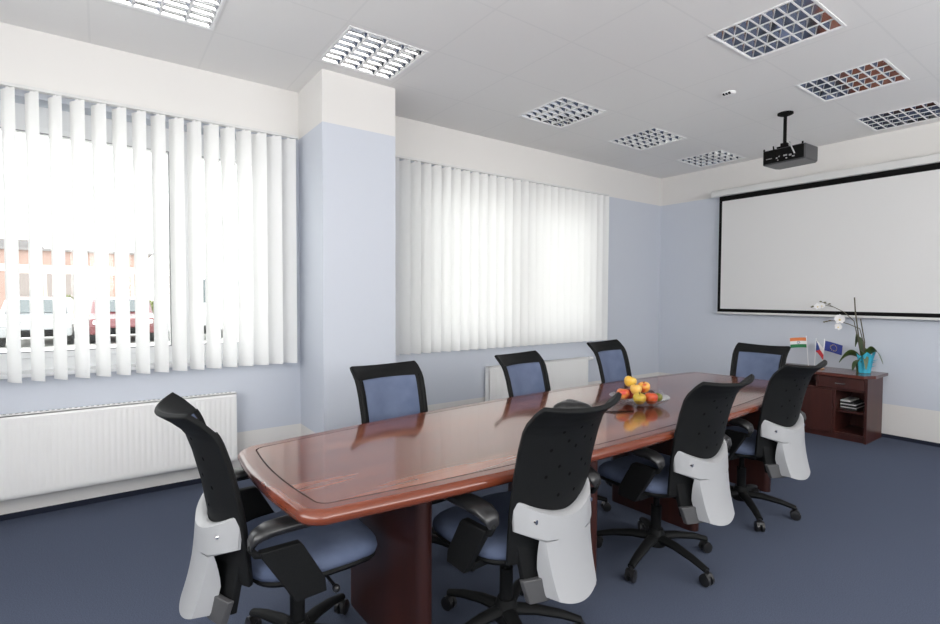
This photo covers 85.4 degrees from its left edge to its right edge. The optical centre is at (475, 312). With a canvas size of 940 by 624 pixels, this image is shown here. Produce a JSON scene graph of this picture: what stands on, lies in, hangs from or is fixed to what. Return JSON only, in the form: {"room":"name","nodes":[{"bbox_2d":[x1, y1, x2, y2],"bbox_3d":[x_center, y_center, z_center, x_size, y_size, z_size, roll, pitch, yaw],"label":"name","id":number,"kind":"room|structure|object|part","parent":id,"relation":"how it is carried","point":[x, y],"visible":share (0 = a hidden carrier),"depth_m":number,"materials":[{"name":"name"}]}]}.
{"room":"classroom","nodes":[
{"label":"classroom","id":0,"kind":"room"},
{"bbox_2d":[0,22,660,514],"bbox_3d":[-0.754,-0.280,4.776,8.150,2.983,0.300,-1,2,-36],"label":"wall","id":1,"kind":"structure","parent":0,"point":[268,396],"depth_m":3.96,"materials":[{"name":"paint"}]},
{"bbox_2d":[0,478,201,520],"bbox_3d":[-0.668,1.199,4.699,7.950,0.034,0.012,-1,2,-36],"label":"baseboard","id":2,"kind":"structure","parent":1,"relation":"attached to","point":[30,512],"depth_m":3.35,"materials":[{"name":"grey dark plastic"}]},
{"bbox_2d":[0,391,236,500],"bbox_3d":[-2.495,0.854,3.287,1.745,0.510,0.099,-1,2,-36],"label":"radiator","id":3,"kind":"object","parent":1,"relation":"attached to","point":[54,450],"visible":0.81,"depth_m":3.27,"materials":[{"name":"white metal"}]},
{"bbox_2d":[0,391,236,417],"bbox_3d":[-2.481,0.607,3.261,1.745,0.011,0.055,-1,2,-36],"label":"grille","id":4,"kind":"object","parent":3,"relation":"attached to","point":[124,405],"depth_m":3.30,"materials":[{"name":"white metal"}]},
{"bbox_2d":[0,103,253,378],"bbox_3d":[-2.687,-0.461,3.298,2.697,1.714,0.260,-1,2,-36],"label":"window","id":5,"kind":"structure","parent":1,"relation":"in","point":[19,108],"depth_m":3.46,"materials":[{"name":"white plastic"}]},
{"bbox_3d":[-2.627,-0.452,3.435,1.056,1.480,0.086,-1,2,-36],"label":"sash","id":6,"kind":"part","parent":5,"relation":"part of","materials":[{"name":"white plastic"}]},
{"bbox_2d":[0,81,298,382],"bbox_3d":[-2.578,-0.466,3.144,2.925,1.758,0.156,-1,2,-36],"label":"vertical blind","id":7,"kind":"object","parent":5,"relation":"attached to","point":[266,197],"visible":1,"depth_m":3.43,"materials":[{"name":"white fabric"}]},
{"bbox_3d":[-1.938,-0.466,3.941,0.586,1.480,0.086,-1,2,-36],"label":"sash","id":8,"kind":"part","parent":5,"relation":"part of","materials":[{"name":"white plastic"}]},
{"bbox_2d":[395,155,608,355],"bbox_3d":[0.398,-0.525,5.330,2.950,1.758,0.159,-1,2,-36],"label":"vertical blind","id":9,"kind":"object","parent":1,"relation":"attached to","point":[483,261],"visible":0.91,"depth_m":5.12,"materials":[{"name":"white fabric"}]},
{"bbox_2d":[485,356,593,400],"bbox_3d":[0.758,0.791,5.678,1.600,0.513,0.099,-1,2,-36],"label":"radiator","id":10,"kind":"object","parent":1,"relation":"attached to","point":[568,372],"visible":0.35,"depth_m":5.73,"materials":[{"name":"white metal"}]},
{"bbox_2d":[486,357,587,367],"bbox_3d":[0.724,0.542,5.616,1.480,0.011,0.055,-1,2,-36],"label":"grille","id":11,"kind":"object","parent":10,"relation":"attached to","point":[578,359],"depth_m":5.79,"materials":[{"name":"white metal"}]},
{"bbox_2d":[298,69,395,435],"bbox_3d":[-1.023,-0.257,4.057,0.580,2.983,0.540,-1,2,-36],"label":"wall pillar","id":12,"kind":"structure","parent":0,"point":[346,124],"depth_m":3.82,"materials":[{"name":"paint"}]},
{"bbox_2d":[0,0,939,178],"bbox_3d":[1.119,-1.803,2.186,8.150,0.250,6.700,-1,2,-36],"label":"ceiling","id":13,"kind":"structure","parent":0,"point":[648,64],"depth_m":3.46,"materials":[{"name":"paint"}]},
{"bbox_2d":[105,0,225,30],"bbox_3d":[-1.655,-1.753,2.711,0.552,0.102,0.552,-1,2,-36],"label":"ceiling light","id":14,"kind":"object","parent":13,"relation":"attached to","point":[205,14],"visible":1,"depth_m":2.89,"materials":[{"name":"white metal"}]},
{"bbox_2d":[319,26,429,80],"bbox_3d":[-0.689,-1.773,3.422,0.552,0.102,0.552,-1,2,-36],"label":"ceiling light","id":15,"kind":"object","parent":13,"relation":"attached to","point":[356,49],"visible":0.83,"depth_m":3.42,"materials":[{"name":"white metal"}]},
{"bbox_2d":[518,96,606,127],"bbox_3d":[0.762,-1.802,4.488,0.552,0.102,0.552,-1,2,-36],"label":"ceiling light","id":16,"kind":"object","parent":13,"relation":"attached to","point":[562,112],"visible":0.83,"depth_m":4.50,"materials":[{"name":"white metal"}]},
{"bbox_2d":[608,127,686,150],"bbox_3d":[1.761,-1.822,5.222,0.552,0.102,0.552,-1,2,-36],"label":"ceiling light","id":17,"kind":"object","parent":13,"relation":"attached to","point":[652,137],"visible":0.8,"depth_m":5.24,"materials":[{"name":"white metal"}]},
{"bbox_2d":[676,150,744,167],"bbox_3d":[2.752,-1.841,5.950,0.552,0.102,0.552,-1,2,-36],"label":"ceiling light","id":18,"kind":"object","parent":13,"relation":"attached to","point":[720,156],"visible":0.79,"depth_m":5.97,"materials":[{"name":"white metal"}]},
{"bbox_2d":[722,90,735,96],"bbox_3d":[2.002,-1.725,4.018,0.100,0.020,0.100,-1,2,-36],"label":"ceiling sensor","id":19,"kind":"object","parent":13,"relation":"attached to","point":[731,92],"visible":1,"depth_m":4.00,"materials":[{"name":"white plastic"}]},
{"bbox_2d":[708,0,846,60],"bbox_3d":[1.815,-1.750,3.073,0.552,0.102,0.552,-1,2,-36],"label":"ceiling light","id":20,"kind":"object","parent":13,"relation":"attached to","point":[790,23],"visible":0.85,"depth_m":3.08,"materials":[{"name":"white metal"}]},
{"bbox_2d":[777,110,793,148],"bbox_3d":[2.712,-1.592,4.458,0.124,0.308,0.124,-1,2,-36],"label":"mount","id":21,"kind":"object","parent":13,"relation":"attached to","point":[784,114],"visible":0.86,"depth_m":4.45,"materials":[{"name":"black metal"}]},
{"bbox_3d":[2.712,-1.731,4.454,0.124,0.030,0.124,-1,2,-36],"label":"ceiling plate","id":22,"kind":"part","parent":21,"relation":"part of","materials":[{"name":"black metal"}]},
{"bbox_2d":[763,141,817,169],"bbox_3d":[2.755,-1.385,4.455,0.321,0.170,0.350,-1,2,-33],"label":"projector","id":23,"kind":"object","parent":21,"relation":"hanging from","point":[803,153],"visible":1,"depth_m":4.37,"materials":[{"name":"grey plastic"}]},
{"bbox_3d":[2.653,-1.363,4.388,0.009,0.110,0.330,-1,2,-33],"label":"connector panel","id":24,"kind":"part","parent":23,"relation":"part of","materials":[{"name":"black plastic"}]},
{"bbox_2d":[795,58,909,101],"bbox_3d":[2.814,-1.770,3.807,0.552,0.102,0.552,-1,2,-36],"label":"ceiling light","id":25,"kind":"object","parent":13,"relation":"attached to","point":[879,73],"visible":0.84,"depth_m":3.81,"materials":[{"name":"white metal"}]},
{"bbox_2d":[855,101,939,131],"bbox_3d":[3.813,-1.790,4.541,0.552,0.102,0.552,-1,2,-36],"label":"ceiling light","id":26,"kind":"object","parent":13,"relation":"attached to","point":[927,111],"visible":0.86,"depth_m":4.57,"materials":[{"name":"white metal"}]},
{"bbox_2d":[0,432,939,623],"bbox_3d":[1.105,1.363,2.291,8.150,0.120,6.700,-1,2,-36],"label":"floor","id":27,"kind":"structure","parent":0,"point":[864,546],"depth_m":2.61,"materials":[{"name":"carpet"}]},
{"bbox_2d":[154,392,376,623],"bbox_3d":[-0.733,0.798,1.850,0.721,1.023,0.656,-1,2,-36],"label":"office chair","id":28,"kind":"object","parent":27,"relation":"on","point":[239,540],"visible":0.94,"depth_m":1.63,"materials":[{"name":"black plastic"}]},
{"bbox_3d":[-0.987,0.598,1.896,0.123,0.494,0.028,-1,2,-30],"label":"frame","id":29,"kind":"part","parent":28,"relation":"part of","materials":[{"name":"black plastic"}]},
{"bbox_3d":[-0.924,0.578,1.701,0.244,0.575,0.437,-1,2,-36],"label":"backrest","id":30,"kind":"part","parent":28,"relation":"part of","materials":[{"name":"black plastic"}]},
{"bbox_3d":[-0.901,0.940,1.731,0.077,0.076,0.375,-1,2,-36],"label":"panel","id":31,"kind":"part","parent":28,"relation":"part of","materials":[{"name":"grey plastic"}]},
{"bbox_3d":[-0.758,0.610,1.584,0.123,0.494,0.028,-2,3,-43],"label":"frame","id":32,"kind":"part","parent":28,"relation":"part of","materials":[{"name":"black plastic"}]},
{"bbox_3d":[-0.882,0.777,1.998,0.239,0.249,0.186,-1,2,-36],"label":"armrest","id":33,"kind":"part","parent":28,"relation":"part of","materials":[{"name":"black plastic"}]},
{"bbox_3d":[-0.635,0.789,1.663,0.239,0.249,0.186,-1,2,-36],"label":"armrest","id":34,"kind":"part","parent":28,"relation":"part of","materials":[{"name":"black plastic"}]},
{"bbox_3d":[-0.642,0.849,1.918,0.470,0.082,0.490,-1,2,-36],"label":"seat","id":35,"kind":"part","parent":28,"relation":"part of","materials":[{"name":"blue fabric"}]},
{"bbox_3d":[-0.530,0.932,1.797,0.027,0.037,0.196,-1,3,-42],"label":"lever","id":36,"kind":"part","parent":28,"relation":"part of","materials":[{"name":"black rubber"}]},
{"bbox_2d":[350,361,474,571],"bbox_3d":[-0.329,0.791,2.718,0.656,0.982,0.747,-1,2,-40],"label":"office chair","id":37,"kind":"object","parent":27,"relation":"on","point":[390,390],"visible":0.23,"depth_m":2.89,"materials":[{"name":"blue fabric"}]},
{"bbox_3d":[-0.598,0.600,2.729,0.123,0.475,0.028,2,3,43],"label":"frame","id":38,"kind":"part","parent":37,"relation":"part of","materials":[{"name":"black plastic"}]},
{"bbox_3d":[-0.492,0.569,2.902,0.437,0.552,0.244,-1,2,-40],"label":"backrest","id":39,"kind":"part","parent":37,"relation":"part of","materials":[{"name":"blue fabric"}]},
{"bbox_2d":[363,375,419,422],"bbox_3d":[-0.471,0.591,2.879,0.343,0.445,0.140,-1,2,-40],"label":"cushion","id":40,"kind":"object","parent":37,"relation":"on","point":[385,396],"depth_m":2.88,"materials":[{"name":"blue fabric"}]},
{"bbox_3d":[-0.302,0.593,2.980,0.028,0.475,0.123,-1,2,-34],"label":"frame","id":41,"kind":"part","parent":37,"relation":"part of","materials":[{"name":"black plastic"}]},
{"bbox_2d":[237,372,770,623],"bbox_3d":[0.676,0.907,2.863,3.620,0.750,1.070,-1,2,-38],"label":"conference table","id":42,"kind":"object","parent":27,"relation":"on","point":[387,475],"visible":0.7,"depth_m":2.03,"materials":[{"name":"brown wood"}]},
{"bbox_2d":[553,399,633,411],"bbox_3d":[0.635,0.510,2.754,0.396,0.050,0.217,1,2,28],"label":"phone","id":43,"kind":"object","parent":42,"relation":"on","point":[568,403],"visible":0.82,"depth_m":2.75,"materials":[{"name":"black plastic"}]},
{"bbox_2d":[609,389,668,406],"bbox_3d":[0.948,0.497,2.945,0.335,0.067,0.335,1,2,13],"label":"fruit bowl","id":44,"kind":"object","parent":42,"relation":"on","point":[659,389],"visible":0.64,"depth_m":2.89,"materials":[{"name":"clear glass"}]},
{"bbox_2d":[616,387,629,399],"bbox_3d":[0.852,0.467,2.936,0.074,0.073,0.075,0,2,-6],"label":"apple","id":45,"kind":"object","parent":44,"relation":"in","point":[625,393],"visible":0.9,"depth_m":2.91,"materials":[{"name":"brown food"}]},
{"bbox_2d":[627,387,633,398],"bbox_3d":[0.905,0.476,3.011,0.071,0.071,0.071,0,2,-8],"label":"apple","id":46,"kind":"object","parent":44,"relation":"in","point":[631,394],"visible":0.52,"depth_m":2.98,"materials":[{"name":"brown food"}]},
{"bbox_2d":[624,375,636,386],"bbox_3d":[0.903,0.398,2.963,0.071,0.071,0.071,0,2,-21],"label":"apple","id":47,"kind":"object","parent":44,"relation":"in","point":[628,380],"visible":0.91,"depth_m":2.94,"materials":[{"name":"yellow food"}]},
{"bbox_2d":[630,383,641,393],"bbox_3d":[0.918,0.436,2.910,0.066,0.066,0.066,0,2,-12],"label":"apple","id":48,"kind":"object","parent":44,"relation":"in","point":[635,388],"visible":0.81,"depth_m":2.88,"materials":[{"name":"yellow food"}]},
{"bbox_2d":[633,392,645,404],"bbox_3d":[0.919,0.478,2.849,0.071,0.071,0.071,0,2,-15],"label":"apple","id":49,"kind":"object","parent":44,"relation":"in","point":[639,398],"visible":1,"depth_m":2.83,"materials":[{"name":"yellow food"}]},
{"bbox_2d":[638,381,649,392],"bbox_3d":[0.977,0.430,2.953,0.071,0.070,0.071,0,2,-16],"label":"apple","id":50,"kind":"object","parent":44,"relation":"in","point":[645,386],"visible":0.93,"depth_m":2.93,"materials":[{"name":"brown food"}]},
{"bbox_2d":[645,393,657,403],"bbox_3d":[0.995,0.481,2.882,0.074,0.074,0.075,0,2,-10],"label":"apple","id":51,"kind":"object","parent":44,"relation":"in","point":[651,398],"visible":0.95,"depth_m":2.85,"materials":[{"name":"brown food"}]},
{"bbox_2d":[655,393,662,401],"bbox_3d":[1.047,0.489,2.933,0.061,0.052,0.052,2,2,37],"label":"lime","id":52,"kind":"object","parent":44,"relation":"in","point":[660,397],"visible":0.63,"depth_m":2.91,"materials":[{"name":"green food"}]},
{"bbox_2d":[432,392,621,623],"bbox_3d":[0.164,0.797,1.994,0.656,1.023,0.769,-1,3,-41],"label":"office chair","id":53,"kind":"object","parent":27,"relation":"on","point":[540,526],"visible":1,"depth_m":1.76,"materials":[{"name":"black plastic"}]},
{"bbox_3d":[0.106,0.847,2.063,0.490,0.082,0.470,-1,3,-41],"label":"seat","id":54,"kind":"part","parent":53,"relation":"part of","materials":[{"name":"blue fabric"}]},
{"bbox_3d":[0.044,0.787,1.815,0.186,0.249,0.239,-1,3,-41],"label":"armrest","id":55,"kind":"part","parent":53,"relation":"part of","materials":[{"name":"black plastic"}]},
{"bbox_3d":[0.316,0.942,1.823,0.375,0.076,0.077,-1,3,-41],"label":"panel","id":56,"kind":"part","parent":53,"relation":"part of","materials":[{"name":"grey plastic"}]},
{"bbox_3d":[0.337,0.580,1.788,0.437,0.575,0.244,-1,3,-41],"label":"backrest","id":57,"kind":"part","parent":53,"relation":"part of","materials":[{"name":"black plastic"}]},
{"bbox_3d":[0.358,0.779,2.087,0.186,0.249,0.239,-1,3,-41],"label":"armrest","id":58,"kind":"part","parent":53,"relation":"part of","materials":[{"name":"black plastic"}]},
{"bbox_2d":[494,350,610,511],"bbox_3d":[0.496,0.774,3.273,0.656,0.987,0.755,-2,3,-45],"label":"office chair","id":59,"kind":"object","parent":27,"relation":"on","point":[525,373],"visible":0.28,"depth_m":3.45,"materials":[{"name":"blue fabric"}]},
{"bbox_3d":[0.224,0.583,3.266,0.123,0.477,0.028,2,2,39],"label":"frame","id":60,"kind":"part","parent":59,"relation":"part of","materials":[{"name":"black plastic"}]},
{"bbox_3d":[0.317,0.551,3.447,0.437,0.555,0.244,-2,3,-45],"label":"backrest","id":61,"kind":"part","parent":59,"relation":"part of","materials":[{"name":"blue fabric"}]},
{"bbox_2d":[507,362,544,395],"bbox_3d":[0.339,0.573,3.425,0.343,0.448,0.140,-2,3,-45],"label":"cushion","id":62,"kind":"object","parent":59,"relation":"on","point":[526,378],"depth_m":3.45,"materials":[{"name":"blue fabric"}]},
{"bbox_3d":[0.499,0.575,3.539,0.028,0.477,0.123,-1,2,-38],"label":"frame","id":63,"kind":"part","parent":59,"relation":"part of","materials":[{"name":"black plastic"}]},
{"bbox_2d":[587,339,631,485],"bbox_3d":[1.215,0.741,3.835,0.656,1.022,0.738,-2,3,-44],"label":"office chair","id":64,"kind":"object","parent":27,"relation":"on","point":[611,356],"visible":0.23,"depth_m":4.02,"materials":[{"name":"blue fabric"}]},
{"bbox_3d":[0.949,0.543,3.827,0.123,0.494,0.028,2,2,40],"label":"frame","id":65,"kind":"part","parent":64,"relation":"part of","materials":[{"name":"black plastic"}]},
{"bbox_3d":[1.045,0.510,4.006,0.437,0.575,0.244,-2,3,-44],"label":"backrest","id":66,"kind":"part","parent":64,"relation":"part of","materials":[{"name":"black plastic"}]},
{"bbox_2d":[598,350,626,382],"bbox_3d":[1.067,0.533,3.984,0.343,0.463,0.140,-2,3,-44],"label":"cushion","id":67,"kind":"object","parent":64,"relation":"on","point":[613,362],"depth_m":4.02,"materials":[{"name":"blue fabric"}]},
{"bbox_3d":[1.230,0.535,4.095,0.028,0.494,0.123,-1,2,-37],"label":"frame","id":68,"kind":"part","parent":64,"relation":"part of","materials":[{"name":"black plastic"}]},
{"bbox_2d":[597,374,753,586],"bbox_3d":[0.995,0.791,2.601,0.656,1.002,0.730,-1,2,-35],"label":"office chair","id":69,"kind":"object","parent":27,"relation":"on","point":[695,474],"visible":0.97,"depth_m":2.38,"materials":[{"name":"black plastic"}]},
{"bbox_3d":[0.933,0.839,2.692,0.490,0.080,0.470,-1,2,-35],"label":"seat","id":70,"kind":"part","parent":69,"relation":"part of","materials":[{"name":"blue fabric"}]},
{"bbox_3d":[0.845,0.779,2.452,0.186,0.244,0.239,-1,2,-35],"label":"armrest","id":71,"kind":"part","parent":69,"relation":"part of","materials":[{"name":"black plastic"}]},
{"bbox_3d":[1.115,0.933,2.430,0.375,0.075,0.077,-1,2,-35],"label":"panel","id":72,"kind":"part","parent":69,"relation":"part of","materials":[{"name":"grey plastic"}]},
{"bbox_3d":[1.134,0.578,2.393,0.437,0.564,0.244,-1,2,-35],"label":"backrest","id":73,"kind":"part","parent":69,"relation":"part of","materials":[{"name":"black plastic"}]},
{"bbox_2d":[730,342,790,380],"bbox_3d":[2.212,0.759,4.176,0.721,0.973,0.656,-1,2,-36],"label":"office chair","id":74,"kind":"object","parent":27,"relation":"on","point":[762,361],"visible":0.27,"depth_m":4.32,"materials":[{"name":"black plastic"}]},
{"bbox_3d":[2.239,0.563,4.429,0.123,0.470,0.028,-2,3,-43],"label":"frame","id":75,"kind":"part","parent":74,"relation":"part of","materials":[{"name":"black plastic"}]},
{"bbox_2d":[736,351,780,380],"bbox_3d":[2.379,0.564,4.292,0.140,0.441,0.343,-1,2,-36],"label":"cushion","id":76,"kind":"object","parent":74,"relation":"on","point":[762,364],"depth_m":4.30,"materials":[{"name":"blue fabric"}]},
{"bbox_3d":[2.468,0.575,4.117,0.123,0.470,0.028,-1,2,-30],"label":"frame","id":77,"kind":"part","parent":74,"relation":"part of","materials":[{"name":"black plastic"}]},
{"bbox_2d":[725,360,826,531],"bbox_3d":[1.742,0.774,3.217,0.656,1.003,0.772,-1,2,-31],"label":"office chair","id":78,"kind":"object","parent":27,"relation":"on","point":[778,441],"visible":0.94,"depth_m":2.97,"materials":[{"name":"black plastic"}]},
{"bbox_3d":[1.592,0.762,3.061,0.186,0.244,0.239,-1,2,-31],"label":"armrest","id":79,"kind":"part","parent":78,"relation":"part of","materials":[{"name":"black plastic"}]},
{"bbox_3d":[1.697,0.822,3.294,0.490,0.080,0.470,-1,2,-31],"label":"seat","id":80,"kind":"part","parent":78,"relation":"part of","materials":[{"name":"blue fabric"}]},
{"bbox_3d":[1.860,0.917,3.021,0.375,0.075,0.077,-1,2,-31],"label":"panel","id":81,"kind":"part","parent":78,"relation":"part of","materials":[{"name":"grey plastic"}]},
{"bbox_3d":[1.877,0.562,2.983,0.437,0.564,0.244,-1,2,-31],"label":"backrest","id":82,"kind":"part","parent":78,"relation":"part of","materials":[{"name":"black plastic"}]},
{"bbox_2d":[785,363,887,444],"bbox_3d":[3.529,0.895,5.258,0.476,0.640,1.045,-1,2,-36],"label":"base cabinet","id":83,"kind":"object","parent":27,"relation":"on","point":[826,387],"visible":0.65,"depth_m":4.97,"materials":[{"name":"brown wood"}]},
{"bbox_2d":[790,336,808,365],"bbox_3d":[3.426,0.406,5.364,0.052,0.330,0.208,-1,2,-36],"label":"table flag","id":84,"kind":"object","parent":83,"relation":"on","point":[800,341],"visible":0.84,"depth_m":5.38,"materials":[{"name":"multicoloured fabric"}]},
{"bbox_3d":[3.383,0.956,5.114,0.020,0.417,0.354,-1,2,-36],"label":"door","id":85,"kind":"part","parent":83,"relation":"part of","materials":[{"name":"brown wood"}]},
{"bbox_2d":[814,338,823,365],"bbox_3d":[3.523,0.421,5.227,0.052,0.310,0.123,-1,2,-31],"label":"table flag","id":86,"kind":"object","parent":83,"relation":"on","point":[819,349],"visible":0.84,"depth_m":5.21,"materials":[{"name":"multicoloured fabric"}]},
{"bbox_2d":[821,339,842,368],"bbox_3d":[3.598,0.424,5.156,0.052,0.310,0.207,-1,2,-36],"label":"table flag","id":87,"kind":"object","parent":83,"relation":"on","point":[832,347],"visible":0.93,"depth_m":5.15,"materials":[{"name":"blue fabric"}]},
{"bbox_3d":[3.527,0.677,4.910,0.020,0.113,0.380,-1,2,-36],"label":"drawer","id":88,"kind":"part","parent":83,"relation":"part of","materials":[{"name":"brown wood"}]},
{"bbox_2d":[811,297,882,372],"bbox_3d":[3.669,0.215,5.054,0.596,0.735,0.236,2,2,36],"label":"potted orchid","id":89,"kind":"object","parent":83,"relation":"on","point":[864,361],"visible":1,"depth_m":4.97,"materials":[{"name":"green plant"}]},
{"bbox_3d":[3.521,-0.067,5.234,0.006,0.067,0.067,-1,2,-36],"label":"flower","id":90,"kind":"part","parent":89,"relation":"part of","materials":[{"name":"white plant"}]},
{"bbox_3d":[3.622,0.141,5.077,0.006,0.067,0.066,-1,2,-36],"label":"flower","id":91,"kind":"part","parent":89,"relation":"part of","materials":[{"name":"white plant"}]},
{"bbox_3d":[3.630,0.061,5.070,0.009,0.089,0.096,-1,2,-36],"label":"flower","id":92,"kind":"part","parent":89,"relation":"part of","materials":[{"name":"white plant"}]},
{"bbox_3d":[3.647,0.184,5.117,0.018,0.593,0.421,-1,2,-39],"label":"flower stem","id":93,"kind":"part","parent":89,"relation":"part of","materials":[{"name":"brown"}]},
{"bbox_3d":[3.678,0.281,5.066,0.016,0.403,0.326,-1,3,-41],"label":"flower stem","id":94,"kind":"part","parent":89,"relation":"part of","materials":[{"name":"brown"}]},
{"bbox_2d":[836,408,863,414],"bbox_3d":[3.745,0.951,4.986,0.388,0.018,0.233,-1,2,-36],"label":"shelf","id":95,"kind":"object","parent":83,"relation":"attached to","point":[860,412],"depth_m":4.91,"materials":[{"name":"brown wood"}]},
{"bbox_2d":[840,407,863,410],"bbox_3d":[3.712,0.932,5.006,0.240,0.016,0.136,-1,2,-36],"label":"folder","id":96,"kind":"object","parent":83,"relation":"on","point":[840,407],"visible":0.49,"depth_m":4.93,"materials":[{"name":"black plastic"}]},
{"bbox_3d":[3.711,0.919,5.008,0.240,0.009,0.132,-1,2,-36],"label":"paper stack","id":97,"kind":"object","parent":96,"relation":"on","visible":0},
{"bbox_2d":[840,403,863,407],"bbox_3d":[3.710,0.904,5.009,0.240,0.020,0.128,-1,2,-36],"label":"folder","id":98,"kind":"object","parent":97,"relation":"on","point":[844,405],"visible":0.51,"depth_m":4.94,"materials":[{"name":"black plastic"}]},
{"bbox_3d":[3.710,0.889,5.008,0.240,0.009,0.128,-1,2,-36],"label":"paper stack","id":99,"kind":"object","parent":98,"relation":"on","visible":0},
{"bbox_2d":[840,399,863,404],"bbox_3d":[3.707,0.874,5.011,0.240,0.020,0.120,-1,2,-36],"label":"folder","id":100,"kind":"object","parent":99,"relation":"on","point":[859,400],"visible":0.74,"depth_m":4.96,"materials":[{"name":"black plastic"}]},
{"bbox_2d":[840,397,858,401],"bbox_3d":[3.697,0.856,5.025,0.240,0.013,0.084,-1,2,-36],"label":"paper stack","id":101,"kind":"object","parent":100,"relation":"on","point":[848,399],"visible":1,"depth_m":4.99,"materials":[{"name":"white paper"}]},
{"bbox_2d":[658,122,939,442],"bbox_3d":[4.458,-0.247,4.482,0.100,2.983,6.350,-1,2,-36],"label":"wall","id":102,"kind":"structure","parent":0,"point":[693,337],"depth_m":5.86,"materials":[{"name":"paint"}]},
{"bbox_2d":[711,153,939,320],"bbox_3d":[3.778,-0.704,5.213,0.114,1.507,2.800,-1,2,-36],"label":"projection screen","id":103,"kind":"object","parent":102,"relation":"attached to","point":[870,234],"visible":0.92,"depth_m":5.24,"materials":[{"name":"white fabric"}]},
{"bbox_2d":[881,433,939,446],"bbox_3d":[4.381,1.226,4.533,0.012,0.034,6.238,-1,2,-36],"label":"baseboard","id":104,"kind":"structure","parent":102,"relation":"attached to","point":[882,434],"depth_m":4.85,"materials":[{"name":"grey carpet"}]},
{"label":"outside","id":105,"kind":"structure","parent":0,"visible":0},
{"bbox_2d":[0,306,237,351],"bbox_3d":[-15.480,0.299,37.960,120.000,0.200,70.550,-1,2,-36],"label":"ground","id":106,"kind":"structure","parent":105,"point":[48,341],"depth_m":15.80,"materials":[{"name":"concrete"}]},
{"bbox_2d":[0,297,74,346],"bbox_3d":[-13.685,0.224,16.010,1.720,1.420,4.120,-1,2,-36],"label":"parked car","id":107,"kind":"object","parent":106,"relation":"on","point":[24,301],"visible":0.29,"depth_m":14.92,"materials":[{"name":"grey paint"}]},
{"bbox_2d":[21,330,52,337],"bbox_3d":[-12.502,0.592,14.409,1.000,0.200,0.120,-1,2,-36],"label":"grille","id":108,"kind":"object","parent":107,"relation":"attached to","point":[24,333],"depth_m":14.31,"materials":[{"name":"black"}]},
{"bbox_2d":[0,238,152,312],"bbox_3d":[-35.767,-1.964,28.854,29.000,4.750,9.450,-1,2,-36],"label":"warehouse","id":109,"kind":"structure","parent":106,"relation":"on","point":[22,243],"depth_m":30.70,"materials":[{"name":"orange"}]},
{"bbox_3d":[-26.586,-1.211,29.978,0.500,2.250,0.040,-1,2,-36],"label":"door panel","id":110,"kind":"part","parent":109,"relation":"part of","materials":[{"name":"grey"}]},
{"bbox_3d":[-25.243,-1.290,31.019,1.600,2.350,0.070,-1,2,-36],"label":"door","id":111,"kind":"part","parent":109,"relation":"part of","materials":[{"name":"beige"}]},
{"bbox_3d":[-25.216,-1.238,30.984,1.300,2.250,0.040,-1,2,-36],"label":"door panel","id":112,"kind":"part","parent":109,"relation":"part of","materials":[{"name":"grey"}]},
{"bbox_3d":[-24.088,-1.261,31.813,0.700,2.250,0.040,-1,2,-36],"label":"door panel","id":113,"kind":"part","parent":109,"relation":"part of","materials":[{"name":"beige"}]},
{"bbox_3d":[-22.880,-1.285,32.701,1.300,2.250,0.040,-1,2,-36],"label":"door panel","id":114,"kind":"part","parent":109,"relation":"part of","materials":[{"name":"white"}]},
{"bbox_3d":[-22.906,-1.336,32.736,1.600,2.350,0.070,-1,2,-36],"label":"door","id":115,"kind":"part","parent":109,"relation":"part of","materials":[{"name":"beige"}]},
{"bbox_2d":[89,297,153,342],"bbox_3d":[-11.993,0.190,17.253,1.720,1.420,4.120,-1,2,-36],"label":"parked car","id":116,"kind":"object","parent":106,"relation":"on","point":[92,337],"visible":0.39,"depth_m":16.02,"materials":[{"name":"red paint"}]},
{"bbox_2d":[110,327,134,334],"bbox_3d":[-10.810,0.558,15.653,1.000,0.200,0.120,-1,2,-36],"label":"grille","id":117,"kind":"object","parent":116,"relation":"attached to","point":[112,329],"depth_m":15.48,"materials":[{"name":"black"}]},
{"bbox_2d":[168,275,222,339],"bbox_3d":[-10.409,-0.233,18.464,1.720,2.200,4.618,-1,2,-36],"label":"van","id":118,"kind":"object","parent":106,"relation":"on","point":[168,275],"visible":0.05,"depth_m":17.08,"materials":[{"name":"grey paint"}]}
]}

